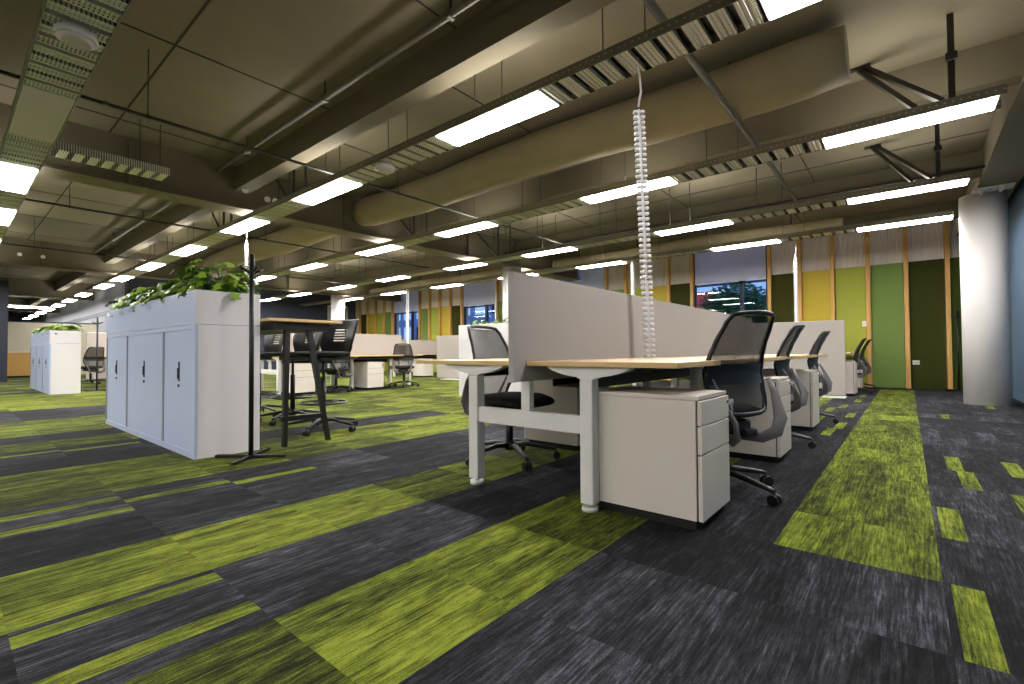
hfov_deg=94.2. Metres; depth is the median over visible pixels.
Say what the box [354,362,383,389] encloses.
drawer pedestal
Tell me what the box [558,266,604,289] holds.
window
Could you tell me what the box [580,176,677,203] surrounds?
ceiling light
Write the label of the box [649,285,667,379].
acoustic panel
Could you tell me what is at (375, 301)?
trim
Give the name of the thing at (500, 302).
acoustic panel
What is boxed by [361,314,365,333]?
acoustic panel
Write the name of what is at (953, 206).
ceiling beam
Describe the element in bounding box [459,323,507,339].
planter box
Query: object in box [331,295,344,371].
column
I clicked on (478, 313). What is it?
office building
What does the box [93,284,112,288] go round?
ceiling light
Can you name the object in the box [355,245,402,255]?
ceiling light
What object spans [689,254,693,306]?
trim
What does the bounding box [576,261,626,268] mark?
ceiling light
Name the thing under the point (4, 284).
column
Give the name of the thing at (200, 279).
leafy plant
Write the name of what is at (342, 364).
grille
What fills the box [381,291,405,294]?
ceiling light
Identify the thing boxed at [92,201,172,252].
pipe
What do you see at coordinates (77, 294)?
diffuser
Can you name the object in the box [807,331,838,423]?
office chair
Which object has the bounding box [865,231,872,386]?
trim
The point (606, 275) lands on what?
trim
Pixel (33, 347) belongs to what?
storage cabinet
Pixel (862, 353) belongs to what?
office chair
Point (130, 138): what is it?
ceiling beam
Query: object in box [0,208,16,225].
ceiling light
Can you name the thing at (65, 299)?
ceiling light
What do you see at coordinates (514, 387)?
storage cabinet
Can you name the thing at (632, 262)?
pole
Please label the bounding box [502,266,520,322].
column
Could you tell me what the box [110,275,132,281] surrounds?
ceiling light
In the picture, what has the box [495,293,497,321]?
pole
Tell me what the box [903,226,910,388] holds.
trim
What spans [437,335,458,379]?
screen
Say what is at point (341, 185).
ceiling light
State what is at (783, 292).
acoustic panel
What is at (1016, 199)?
wall
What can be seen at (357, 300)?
wall
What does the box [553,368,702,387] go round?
basket
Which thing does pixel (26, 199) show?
pipe
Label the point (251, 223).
ceiling light
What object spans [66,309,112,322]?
trim
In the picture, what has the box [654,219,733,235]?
ceiling light
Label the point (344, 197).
ceiling beam
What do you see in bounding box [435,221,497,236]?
ceiling light
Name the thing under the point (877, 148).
brace
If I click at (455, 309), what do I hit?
acoustic panel
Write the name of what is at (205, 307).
planter box
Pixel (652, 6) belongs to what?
pipe
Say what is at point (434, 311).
acoustic panel
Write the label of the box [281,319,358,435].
stool
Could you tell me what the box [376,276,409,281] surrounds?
ceiling light
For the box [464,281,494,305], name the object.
roller blind
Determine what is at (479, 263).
ceiling light
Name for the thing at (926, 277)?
acoustic panel
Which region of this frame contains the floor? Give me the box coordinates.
[0,371,1023,683]
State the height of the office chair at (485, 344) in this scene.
0.984 m
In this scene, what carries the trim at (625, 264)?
attached to the wall at (357, 300)
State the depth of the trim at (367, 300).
21.63 m
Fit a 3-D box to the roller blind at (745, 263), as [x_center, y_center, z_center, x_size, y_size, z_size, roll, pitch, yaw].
[5.369,-2.007,11.790,1.650,1.000,0.004,-1,-2,40]
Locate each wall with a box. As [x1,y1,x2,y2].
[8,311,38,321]
[39,280,126,331]
[127,277,355,369]
[356,255,952,388]
[1008,176,1023,395]
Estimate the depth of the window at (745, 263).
11.73 m
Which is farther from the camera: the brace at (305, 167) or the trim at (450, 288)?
the trim at (450, 288)
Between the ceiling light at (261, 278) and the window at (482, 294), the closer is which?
the ceiling light at (261, 278)
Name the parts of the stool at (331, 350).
leg, leg, seat, backrest, leg, leg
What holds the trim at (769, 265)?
attached to the wall at (357, 300)
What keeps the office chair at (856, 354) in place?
on the floor
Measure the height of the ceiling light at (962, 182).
0.073 m
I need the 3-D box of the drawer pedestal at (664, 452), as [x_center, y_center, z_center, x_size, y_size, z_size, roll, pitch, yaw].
[0.749,0.533,2.348,0.570,0.583,0.400,-1,-2,40]
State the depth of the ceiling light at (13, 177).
5.39 m
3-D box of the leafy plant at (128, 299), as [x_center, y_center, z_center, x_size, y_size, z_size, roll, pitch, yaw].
[-3.851,-0.392,5.104,0.613,0.314,0.586,0,-1,7]
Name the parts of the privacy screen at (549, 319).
trim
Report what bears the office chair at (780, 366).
on the floor
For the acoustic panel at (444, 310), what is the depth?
18.37 m
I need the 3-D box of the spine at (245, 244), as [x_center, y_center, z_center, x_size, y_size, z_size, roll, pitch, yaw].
[-4.252,-0.820,7.611,0.064,2.132,0.040,-1,-2,40]
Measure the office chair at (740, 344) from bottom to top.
0.984 m
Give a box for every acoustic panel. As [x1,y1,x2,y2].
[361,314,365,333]
[369,314,373,333]
[377,313,382,333]
[385,312,390,370]
[421,308,427,339]
[431,307,437,371]
[441,306,448,335]
[452,305,459,334]
[499,301,502,322]
[628,288,644,296]
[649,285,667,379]
[671,283,689,379]
[772,273,797,322]
[802,270,830,320]
[835,266,867,386]
[870,263,905,387]
[909,259,946,389]
[950,257,962,389]
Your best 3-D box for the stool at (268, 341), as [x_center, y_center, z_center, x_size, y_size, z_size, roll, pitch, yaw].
[-3.192,0.356,6.039,0.742,1.140,0.777,-1,-1,34]
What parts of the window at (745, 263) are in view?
blind rail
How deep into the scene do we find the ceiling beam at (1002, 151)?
5.39 m
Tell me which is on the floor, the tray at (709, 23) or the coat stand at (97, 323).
the coat stand at (97, 323)
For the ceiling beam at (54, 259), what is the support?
attached to the ceiling
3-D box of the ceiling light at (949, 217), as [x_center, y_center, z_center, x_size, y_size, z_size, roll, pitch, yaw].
[6.284,-1.929,7.656,1.200,0.073,0.296,-1,-2,40]
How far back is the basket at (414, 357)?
15.97 m
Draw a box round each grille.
[86,361,102,366]
[333,362,349,368]
[394,360,411,366]
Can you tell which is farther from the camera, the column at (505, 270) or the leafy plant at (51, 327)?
the column at (505, 270)
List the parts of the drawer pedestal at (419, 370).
drawer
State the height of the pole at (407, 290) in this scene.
2.820 m
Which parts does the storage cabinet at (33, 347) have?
frame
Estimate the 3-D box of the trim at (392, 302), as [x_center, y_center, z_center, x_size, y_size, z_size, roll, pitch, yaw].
[-5.109,-0.535,20.461,0.072,3.550,0.145,-1,-2,40]
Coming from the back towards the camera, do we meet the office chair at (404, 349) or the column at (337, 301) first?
the column at (337, 301)
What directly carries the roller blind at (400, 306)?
attached to the window at (400, 306)
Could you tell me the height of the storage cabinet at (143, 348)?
1.000 m
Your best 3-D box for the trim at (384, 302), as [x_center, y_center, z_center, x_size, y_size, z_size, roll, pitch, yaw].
[-5.589,-0.524,20.861,0.072,3.550,0.145,-1,-2,40]
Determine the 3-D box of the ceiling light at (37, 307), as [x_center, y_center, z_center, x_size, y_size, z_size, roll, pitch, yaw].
[-18.590,-1.351,18.354,0.296,0.073,1.200,-1,-2,40]
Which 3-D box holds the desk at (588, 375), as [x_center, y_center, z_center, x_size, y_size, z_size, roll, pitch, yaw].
[1.572,0.498,4.409,1.740,0.730,4.796,-1,-2,40]
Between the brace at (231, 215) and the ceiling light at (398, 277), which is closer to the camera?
the brace at (231, 215)
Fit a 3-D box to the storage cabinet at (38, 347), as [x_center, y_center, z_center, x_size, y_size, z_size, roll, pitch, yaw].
[-10.081,0.561,10.457,1.030,1.000,0.468,-1,-2,40]
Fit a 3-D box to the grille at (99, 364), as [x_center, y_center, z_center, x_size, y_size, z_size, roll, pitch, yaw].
[-10.961,0.565,12.500,0.090,0.170,0.444,-1,-1,23]
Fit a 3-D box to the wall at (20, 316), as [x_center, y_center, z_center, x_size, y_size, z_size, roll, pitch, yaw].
[-30.298,-0.217,29.426,0.200,3.600,18.470,-1,-2,40]
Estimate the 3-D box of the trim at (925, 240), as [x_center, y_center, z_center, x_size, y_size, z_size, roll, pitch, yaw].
[0.994,-1.978,15.483,20.740,1.050,0.035,-1,-2,40]
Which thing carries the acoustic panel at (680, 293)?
attached to the wall at (357, 300)
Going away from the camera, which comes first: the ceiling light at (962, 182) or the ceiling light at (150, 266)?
the ceiling light at (962, 182)
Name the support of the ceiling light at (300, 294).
attached to the tray at (837, 200)
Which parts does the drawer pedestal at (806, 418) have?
drawer, drawer, drawer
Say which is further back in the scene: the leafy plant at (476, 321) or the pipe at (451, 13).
the leafy plant at (476, 321)
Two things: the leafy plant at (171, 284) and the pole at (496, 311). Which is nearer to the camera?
the leafy plant at (171, 284)
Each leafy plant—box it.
[39,324,61,335]
[43,324,82,336]
[105,298,128,316]
[110,292,138,315]
[129,286,154,311]
[139,282,166,309]
[157,278,213,304]
[170,259,261,300]
[470,320,486,324]
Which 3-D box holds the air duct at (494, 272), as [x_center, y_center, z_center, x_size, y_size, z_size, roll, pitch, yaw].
[-2.461,-2.164,16.264,8.104,0.603,0.306,-1,-2,40]
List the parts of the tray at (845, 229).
tray rail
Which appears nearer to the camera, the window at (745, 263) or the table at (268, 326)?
the table at (268, 326)
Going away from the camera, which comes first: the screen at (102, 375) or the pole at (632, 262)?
the pole at (632, 262)
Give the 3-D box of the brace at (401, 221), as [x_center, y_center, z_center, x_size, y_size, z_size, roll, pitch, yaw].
[-1.946,-2.271,8.942,1.084,0.728,0.040,-1,-2,40]
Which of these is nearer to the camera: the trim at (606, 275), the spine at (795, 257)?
the spine at (795, 257)
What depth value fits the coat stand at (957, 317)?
8.83 m
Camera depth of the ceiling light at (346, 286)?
14.63 m
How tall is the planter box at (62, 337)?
0.254 m
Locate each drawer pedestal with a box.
[281,363,314,394]
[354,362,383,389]
[413,359,432,376]
[524,379,601,450]
[598,386,733,529]
[702,376,794,462]
[762,369,821,430]
[836,361,858,395]
[845,360,864,390]
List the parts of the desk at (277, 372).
leg, post, leg, leg, long rail, leg, leg, leg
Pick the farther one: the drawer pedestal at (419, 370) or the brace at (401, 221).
the drawer pedestal at (419, 370)
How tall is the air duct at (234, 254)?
0.580 m
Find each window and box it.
[394,291,417,360]
[464,281,494,324]
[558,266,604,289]
[694,244,767,316]
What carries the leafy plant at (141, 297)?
in the planter box at (205, 307)
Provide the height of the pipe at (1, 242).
0.030 m
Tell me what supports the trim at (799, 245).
attached to the wall at (357, 300)
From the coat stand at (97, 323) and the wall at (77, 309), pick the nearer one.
the coat stand at (97, 323)
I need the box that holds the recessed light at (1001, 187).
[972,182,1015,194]
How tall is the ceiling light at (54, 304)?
0.073 m
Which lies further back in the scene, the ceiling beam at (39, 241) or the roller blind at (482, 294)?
the roller blind at (482, 294)
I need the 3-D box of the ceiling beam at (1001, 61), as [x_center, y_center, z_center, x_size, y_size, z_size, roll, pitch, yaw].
[-11.717,-2.185,17.826,43.270,0.420,0.200,-1,-2,40]
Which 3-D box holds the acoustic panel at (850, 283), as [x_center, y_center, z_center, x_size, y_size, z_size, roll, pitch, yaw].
[7.276,-0.324,10.209,0.527,2.545,0.063,-1,-2,40]
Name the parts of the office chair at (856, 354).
backrest frame, backrest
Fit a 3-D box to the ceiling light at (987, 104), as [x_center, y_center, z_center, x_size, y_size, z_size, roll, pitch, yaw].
[3.518,-1.982,4.285,1.200,0.073,0.296,-1,-2,40]
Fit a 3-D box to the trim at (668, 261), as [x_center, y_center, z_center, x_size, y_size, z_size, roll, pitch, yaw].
[4.202,-0.755,12.717,0.072,3.550,0.145,-1,-2,40]
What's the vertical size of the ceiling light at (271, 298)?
0.073 m
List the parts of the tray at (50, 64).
tray rail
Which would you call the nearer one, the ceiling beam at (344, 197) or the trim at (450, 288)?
the ceiling beam at (344, 197)
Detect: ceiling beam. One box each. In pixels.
[0,103,579,280]
[0,237,401,301]
[0,277,93,300]
[8,298,59,312]
[12,0,615,314]
[39,241,40,264]
[129,137,131,182]
[239,32,1023,276]
[289,150,981,292]
[343,196,345,228]
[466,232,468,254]
[843,201,958,225]
[956,77,1023,235]
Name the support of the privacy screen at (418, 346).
attached to the desk at (431, 355)
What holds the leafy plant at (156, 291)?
in the planter box at (205, 307)
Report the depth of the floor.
1.81 m
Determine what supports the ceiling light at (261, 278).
attached to the tray at (809, 143)
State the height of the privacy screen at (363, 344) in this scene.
0.600 m
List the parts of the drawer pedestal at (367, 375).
drawer, drawer, drawer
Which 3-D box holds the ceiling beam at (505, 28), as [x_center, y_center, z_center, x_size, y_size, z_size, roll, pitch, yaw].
[-13.828,-2.235,15.290,43.270,0.400,0.200,-1,-2,40]
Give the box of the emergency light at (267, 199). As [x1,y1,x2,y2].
[264,196,270,201]
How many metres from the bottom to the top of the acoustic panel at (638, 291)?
2.545 m
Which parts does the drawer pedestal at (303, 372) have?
drawer, drawer, drawer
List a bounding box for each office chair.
[81,347,105,383]
[319,355,353,392]
[388,343,419,387]
[461,325,560,469]
[702,310,787,506]
[773,324,815,448]
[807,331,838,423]
[853,338,871,394]
[860,339,875,389]
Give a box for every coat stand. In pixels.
[84,317,105,391]
[215,254,285,464]
[945,310,962,390]
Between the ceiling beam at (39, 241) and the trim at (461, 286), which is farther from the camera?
the trim at (461, 286)
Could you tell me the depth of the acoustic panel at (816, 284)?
10.59 m
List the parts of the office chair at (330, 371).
seat, backrest frame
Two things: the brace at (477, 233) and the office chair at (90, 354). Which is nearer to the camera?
the brace at (477, 233)
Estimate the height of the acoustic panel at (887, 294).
2.545 m
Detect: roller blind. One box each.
[394,291,417,312]
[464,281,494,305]
[695,245,765,283]
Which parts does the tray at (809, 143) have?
hanger rod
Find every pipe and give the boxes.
[0,69,564,243]
[1,242,342,283]
[25,198,429,267]
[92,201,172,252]
[215,0,479,171]
[641,0,797,200]
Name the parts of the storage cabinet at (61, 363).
frame, door, frame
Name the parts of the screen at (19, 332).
rail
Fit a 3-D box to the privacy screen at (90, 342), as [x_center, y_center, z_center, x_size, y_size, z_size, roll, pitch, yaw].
[-10.811,0.216,14.523,0.042,0.630,3.300,-1,-2,40]
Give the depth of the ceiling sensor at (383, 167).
5.04 m
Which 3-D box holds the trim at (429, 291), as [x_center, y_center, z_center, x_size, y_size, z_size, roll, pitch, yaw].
[-3.256,-0.579,18.921,0.072,3.550,0.145,-1,-2,40]
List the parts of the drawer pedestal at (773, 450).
drawer, drawer, drawer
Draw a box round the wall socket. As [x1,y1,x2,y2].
[912,360,919,364]
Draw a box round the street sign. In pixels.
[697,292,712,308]
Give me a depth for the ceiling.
5.00 m
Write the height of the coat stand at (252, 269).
1.527 m
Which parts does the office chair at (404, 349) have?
backrest, backrest frame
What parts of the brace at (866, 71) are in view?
brace post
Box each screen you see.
[8,321,95,374]
[86,332,106,378]
[86,338,106,359]
[267,332,400,361]
[401,340,436,356]
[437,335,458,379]
[508,271,729,382]
[763,320,846,398]
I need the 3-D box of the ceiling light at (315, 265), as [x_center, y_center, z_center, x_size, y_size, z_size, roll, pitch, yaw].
[-4.784,-1.786,11.191,1.200,0.073,0.296,-1,-2,40]
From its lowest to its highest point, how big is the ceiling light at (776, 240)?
0.073 m
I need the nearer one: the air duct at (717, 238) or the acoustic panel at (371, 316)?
the air duct at (717, 238)
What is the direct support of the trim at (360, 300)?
attached to the wall at (357, 300)
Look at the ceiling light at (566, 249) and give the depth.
9.65 m
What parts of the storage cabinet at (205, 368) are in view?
frame, handle, door, frame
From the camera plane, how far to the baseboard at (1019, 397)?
7.16 m
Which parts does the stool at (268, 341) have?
leg, backrest, leg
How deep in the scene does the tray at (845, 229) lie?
9.72 m
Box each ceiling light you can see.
[0,161,38,193]
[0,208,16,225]
[8,305,51,308]
[51,303,65,306]
[62,298,77,301]
[74,291,92,296]
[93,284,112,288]
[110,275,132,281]
[136,262,165,270]
[170,245,207,255]
[220,218,270,234]
[256,276,274,281]
[260,298,278,300]
[288,293,311,296]
[291,177,362,204]
[291,263,325,270]
[329,285,355,289]
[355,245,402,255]
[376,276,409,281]
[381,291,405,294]
[430,284,462,288]
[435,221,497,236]
[436,89,559,145]
[444,262,486,269]
[522,247,577,256]
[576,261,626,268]
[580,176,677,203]
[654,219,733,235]
[711,239,780,250]
[760,0,819,20]
[822,95,999,148]
[846,178,969,203]
[856,211,953,231]
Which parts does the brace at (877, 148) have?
brace post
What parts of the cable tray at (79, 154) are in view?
hanger rod, hanger rod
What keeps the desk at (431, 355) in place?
on the floor
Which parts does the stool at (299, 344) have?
leg, seat, leg, leg, backrest, leg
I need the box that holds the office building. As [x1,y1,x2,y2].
[399,304,494,339]
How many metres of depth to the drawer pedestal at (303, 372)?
8.95 m
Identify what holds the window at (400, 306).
in the wall at (357, 300)
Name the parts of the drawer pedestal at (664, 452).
drawer, drawer, drawer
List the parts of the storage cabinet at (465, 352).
frame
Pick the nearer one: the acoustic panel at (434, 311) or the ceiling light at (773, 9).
the ceiling light at (773, 9)
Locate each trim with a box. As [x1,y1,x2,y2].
[0,0,988,299]
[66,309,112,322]
[359,299,361,333]
[362,218,959,314]
[366,299,368,333]
[374,300,376,333]
[383,301,385,370]
[391,301,393,370]
[418,291,421,339]
[428,289,431,339]
[438,288,441,335]
[449,287,452,334]
[460,285,463,324]
[495,280,498,321]
[604,266,608,289]
[624,263,627,293]
[666,257,670,379]
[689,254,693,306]
[767,244,771,316]
[797,240,802,321]
[829,235,835,319]
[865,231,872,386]
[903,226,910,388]
[943,220,952,388]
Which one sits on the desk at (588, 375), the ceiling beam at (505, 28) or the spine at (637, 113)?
the spine at (637, 113)
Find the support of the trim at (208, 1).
attached to the ceiling
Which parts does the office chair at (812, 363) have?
backrest frame, backrest, leg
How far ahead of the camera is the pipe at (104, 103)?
4.97 m
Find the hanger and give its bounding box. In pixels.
[146,49,149,119]
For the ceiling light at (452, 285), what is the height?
0.073 m
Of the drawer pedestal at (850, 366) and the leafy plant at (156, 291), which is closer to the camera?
the leafy plant at (156, 291)
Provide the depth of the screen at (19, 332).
17.09 m
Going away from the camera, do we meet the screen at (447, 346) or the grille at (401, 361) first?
the grille at (401, 361)
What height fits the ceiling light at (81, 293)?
0.073 m
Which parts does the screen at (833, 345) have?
plate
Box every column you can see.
[0,280,8,381]
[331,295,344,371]
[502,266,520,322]
[958,190,1012,405]
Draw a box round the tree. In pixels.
[697,283,765,315]
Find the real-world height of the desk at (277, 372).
0.730 m
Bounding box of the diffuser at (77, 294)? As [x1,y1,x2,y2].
[76,293,90,296]
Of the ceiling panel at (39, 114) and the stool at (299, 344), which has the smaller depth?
the ceiling panel at (39, 114)
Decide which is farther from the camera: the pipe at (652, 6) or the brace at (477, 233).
the brace at (477, 233)
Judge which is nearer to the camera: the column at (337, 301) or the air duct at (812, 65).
the air duct at (812, 65)
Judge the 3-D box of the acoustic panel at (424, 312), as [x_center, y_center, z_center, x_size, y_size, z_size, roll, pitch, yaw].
[-3.459,-0.071,19.139,0.520,2.545,0.063,-1,-2,40]
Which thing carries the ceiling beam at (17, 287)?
attached to the ceiling
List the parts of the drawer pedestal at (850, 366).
drawer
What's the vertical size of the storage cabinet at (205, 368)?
1.000 m
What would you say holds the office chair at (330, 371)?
on the floor
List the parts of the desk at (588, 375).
leg, post, leg, long rail, post, leg, leg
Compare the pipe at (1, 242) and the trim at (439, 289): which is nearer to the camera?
the pipe at (1, 242)
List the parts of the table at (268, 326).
leg, leg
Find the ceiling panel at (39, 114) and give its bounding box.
[8,83,75,142]
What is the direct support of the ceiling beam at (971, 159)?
attached to the ceiling
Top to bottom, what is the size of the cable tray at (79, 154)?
0.600 m
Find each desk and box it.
[88,356,105,382]
[260,355,422,393]
[393,354,436,375]
[416,354,826,512]
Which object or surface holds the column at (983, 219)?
on the floor
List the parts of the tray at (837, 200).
hanger rod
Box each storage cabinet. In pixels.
[30,345,35,389]
[35,344,41,391]
[42,344,80,394]
[106,333,126,430]
[125,328,162,445]
[161,324,259,459]
[459,340,499,395]
[500,338,520,391]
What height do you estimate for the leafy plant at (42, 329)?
0.270 m
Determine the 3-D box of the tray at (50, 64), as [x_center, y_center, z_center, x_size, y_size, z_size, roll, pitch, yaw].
[-8.024,-2.216,7.389,18.895,0.800,0.316,-1,-2,40]
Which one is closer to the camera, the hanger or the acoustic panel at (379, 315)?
the hanger
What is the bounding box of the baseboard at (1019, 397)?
[1013,392,1023,402]
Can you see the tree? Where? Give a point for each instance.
(728, 302)
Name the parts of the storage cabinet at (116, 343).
frame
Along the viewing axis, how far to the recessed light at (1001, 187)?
6.38 m
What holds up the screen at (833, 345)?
on the floor
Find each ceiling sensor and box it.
[52,21,98,50]
[375,161,394,173]
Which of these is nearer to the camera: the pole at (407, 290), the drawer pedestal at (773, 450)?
the drawer pedestal at (773, 450)
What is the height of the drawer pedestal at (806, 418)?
0.583 m
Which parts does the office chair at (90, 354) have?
backrest, backrest frame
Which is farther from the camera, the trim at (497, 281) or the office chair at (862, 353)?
the trim at (497, 281)
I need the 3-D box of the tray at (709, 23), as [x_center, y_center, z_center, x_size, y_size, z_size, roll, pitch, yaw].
[-5.270,-2.212,8.428,21.200,0.800,0.316,-1,-2,40]
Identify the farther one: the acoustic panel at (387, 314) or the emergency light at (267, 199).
the acoustic panel at (387, 314)
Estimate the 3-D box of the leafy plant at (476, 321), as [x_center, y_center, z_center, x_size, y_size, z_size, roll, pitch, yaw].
[-0.587,-0.294,8.453,0.316,0.179,0.321,0,-1,-30]
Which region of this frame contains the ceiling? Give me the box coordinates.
[0,0,1023,300]
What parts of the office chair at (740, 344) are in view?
backrest frame, backrest, seat, leg, leg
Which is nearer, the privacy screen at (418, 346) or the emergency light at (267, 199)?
the emergency light at (267, 199)
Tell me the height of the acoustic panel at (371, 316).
2.545 m
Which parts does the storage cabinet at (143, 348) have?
frame, handle, frame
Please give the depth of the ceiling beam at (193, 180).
6.97 m
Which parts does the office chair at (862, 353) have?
backrest frame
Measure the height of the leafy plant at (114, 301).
0.313 m
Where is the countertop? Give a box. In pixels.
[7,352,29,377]
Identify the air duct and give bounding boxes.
[189,226,337,275]
[351,24,849,225]
[368,268,501,293]
[552,214,843,266]
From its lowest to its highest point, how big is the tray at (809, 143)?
0.800 m
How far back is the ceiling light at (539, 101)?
4.10 m
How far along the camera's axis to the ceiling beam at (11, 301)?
23.87 m
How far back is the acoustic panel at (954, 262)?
9.13 m
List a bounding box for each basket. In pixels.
[290,359,387,363]
[414,357,436,358]
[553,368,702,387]
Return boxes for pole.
[406,289,408,376]
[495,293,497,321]
[631,261,635,385]
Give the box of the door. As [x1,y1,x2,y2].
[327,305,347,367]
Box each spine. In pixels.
[244,228,247,293]
[633,57,655,357]
[793,242,797,321]
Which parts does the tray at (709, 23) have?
hanger rod, hanger rod, hanger rod, hanger rod, hanger rod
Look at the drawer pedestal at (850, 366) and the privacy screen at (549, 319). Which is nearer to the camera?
the privacy screen at (549, 319)
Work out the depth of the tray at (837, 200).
7.65 m
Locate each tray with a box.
[0,0,131,243]
[48,119,169,180]
[85,0,821,291]
[239,84,1006,280]
[260,167,971,301]
[298,210,951,305]
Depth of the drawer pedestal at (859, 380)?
9.07 m
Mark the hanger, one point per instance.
(148, 118)
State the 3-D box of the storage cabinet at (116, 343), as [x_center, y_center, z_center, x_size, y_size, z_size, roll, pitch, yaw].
[-4.102,0.416,5.269,0.900,1.000,0.468,-1,-2,40]
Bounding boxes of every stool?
[260,332,319,425]
[260,334,289,416]
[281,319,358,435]
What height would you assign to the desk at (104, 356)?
0.730 m
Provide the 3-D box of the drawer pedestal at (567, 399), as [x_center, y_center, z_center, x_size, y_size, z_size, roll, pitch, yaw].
[0.424,0.570,4.036,0.570,0.583,0.400,-1,-2,40]
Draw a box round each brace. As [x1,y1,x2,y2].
[213,212,232,226]
[275,163,306,195]
[399,213,426,234]
[475,223,510,255]
[850,13,957,108]
[864,123,941,181]
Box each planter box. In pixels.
[30,330,80,344]
[106,289,259,334]
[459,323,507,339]
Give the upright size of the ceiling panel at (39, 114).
0.052 m
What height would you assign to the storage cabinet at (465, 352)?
1.000 m
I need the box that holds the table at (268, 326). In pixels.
[260,318,342,446]
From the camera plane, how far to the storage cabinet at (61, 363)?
9.49 m
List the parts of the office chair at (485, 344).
backrest frame, backrest, leg, leg, leg, seat, leg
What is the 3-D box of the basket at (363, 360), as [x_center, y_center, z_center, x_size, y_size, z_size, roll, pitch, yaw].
[-3.771,0.429,10.547,0.290,0.070,2.200,-1,-2,40]
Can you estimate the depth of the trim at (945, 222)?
9.14 m
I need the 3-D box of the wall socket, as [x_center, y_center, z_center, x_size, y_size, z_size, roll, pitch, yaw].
[8.060,0.409,9.490,0.110,0.090,0.016,-1,-2,40]
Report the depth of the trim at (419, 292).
19.27 m
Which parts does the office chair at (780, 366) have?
backrest frame, backrest, leg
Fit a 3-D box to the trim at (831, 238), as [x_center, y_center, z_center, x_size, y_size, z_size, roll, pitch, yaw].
[7.008,-0.822,10.383,0.072,3.550,0.145,-1,-2,40]
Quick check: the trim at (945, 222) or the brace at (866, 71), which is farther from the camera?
the trim at (945, 222)
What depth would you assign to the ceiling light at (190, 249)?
9.26 m

